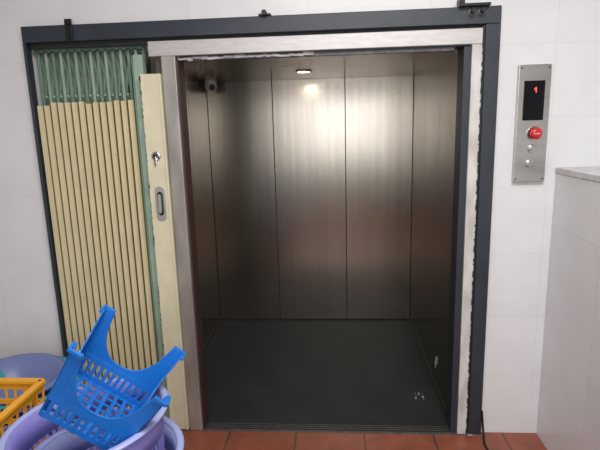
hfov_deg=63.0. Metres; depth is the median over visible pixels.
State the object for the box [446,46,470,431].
door frame
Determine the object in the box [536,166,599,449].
wall
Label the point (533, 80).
panel
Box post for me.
[161,56,202,429]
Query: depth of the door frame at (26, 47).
2.66 m
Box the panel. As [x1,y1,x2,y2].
[511,64,551,181]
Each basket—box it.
[0,378,168,449]
[0,385,79,449]
[33,411,183,449]
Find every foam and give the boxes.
[178,51,313,60]
[466,47,482,417]
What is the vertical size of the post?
2.105 m
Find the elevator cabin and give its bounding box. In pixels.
[126,50,457,429]
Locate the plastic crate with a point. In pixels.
(34, 386)
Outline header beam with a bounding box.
[21,5,501,43]
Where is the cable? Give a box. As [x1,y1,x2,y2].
[481,410,488,449]
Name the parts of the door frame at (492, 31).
right jamb gap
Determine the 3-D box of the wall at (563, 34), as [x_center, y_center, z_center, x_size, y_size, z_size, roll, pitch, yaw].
[0.183,-0.342,2.621,5.600,3.100,0.150,-1,11,4]
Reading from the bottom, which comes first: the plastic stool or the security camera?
the plastic stool
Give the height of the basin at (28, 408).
0.126 m
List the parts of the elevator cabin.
panel, panel, panel, panel, kick trim, panel, panel, panel, panel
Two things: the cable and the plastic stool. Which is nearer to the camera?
the plastic stool
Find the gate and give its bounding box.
[36,46,189,429]
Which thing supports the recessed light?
attached to the elevator cabin
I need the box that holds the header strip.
[148,28,482,56]
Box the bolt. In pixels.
[258,9,271,15]
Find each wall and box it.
[0,0,599,432]
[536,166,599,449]
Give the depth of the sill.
2.85 m
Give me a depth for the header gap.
2.48 m
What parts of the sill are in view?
sill groove, sill groove, sill groove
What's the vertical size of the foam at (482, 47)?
2.053 m
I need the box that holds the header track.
[180,47,454,61]
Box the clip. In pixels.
[64,19,73,39]
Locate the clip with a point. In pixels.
(67, 22)
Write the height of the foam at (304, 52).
0.026 m
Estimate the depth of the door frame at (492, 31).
2.53 m
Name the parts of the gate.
pull handle, lead post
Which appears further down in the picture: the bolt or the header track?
the header track
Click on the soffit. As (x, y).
(457, 47)
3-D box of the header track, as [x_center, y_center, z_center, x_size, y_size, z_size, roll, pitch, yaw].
[0.044,-0.858,2.465,1.440,0.018,0.020,-1,11,4]
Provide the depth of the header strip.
2.41 m
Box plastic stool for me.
[38,304,185,449]
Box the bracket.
[457,0,490,15]
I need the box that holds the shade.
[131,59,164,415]
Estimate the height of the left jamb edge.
2.100 m
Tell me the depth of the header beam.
2.41 m
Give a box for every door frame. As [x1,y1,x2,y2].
[23,43,68,356]
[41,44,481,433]
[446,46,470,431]
[466,23,500,434]
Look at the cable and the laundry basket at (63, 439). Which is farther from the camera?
the cable
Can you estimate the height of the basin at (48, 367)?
0.149 m
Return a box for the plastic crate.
[0,378,45,448]
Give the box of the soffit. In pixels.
[176,45,470,57]
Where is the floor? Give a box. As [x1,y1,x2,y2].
[49,428,546,449]
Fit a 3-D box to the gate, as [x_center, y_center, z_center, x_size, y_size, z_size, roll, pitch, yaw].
[-1.027,0.135,2.736,0.698,2.157,0.154,-1,11,4]
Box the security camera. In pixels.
[204,80,216,92]
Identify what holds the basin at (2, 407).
on the basin at (28, 408)
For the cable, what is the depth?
2.72 m
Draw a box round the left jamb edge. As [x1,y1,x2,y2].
[176,57,208,427]
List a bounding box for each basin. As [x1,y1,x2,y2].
[0,353,64,404]
[0,356,78,411]
[4,405,32,425]
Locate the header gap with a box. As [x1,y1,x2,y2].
[30,25,482,49]
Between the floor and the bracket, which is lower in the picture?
the floor
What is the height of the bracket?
0.076 m
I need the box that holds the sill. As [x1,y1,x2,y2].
[190,423,467,434]
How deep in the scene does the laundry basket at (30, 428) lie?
1.74 m
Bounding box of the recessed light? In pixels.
[295,70,311,72]

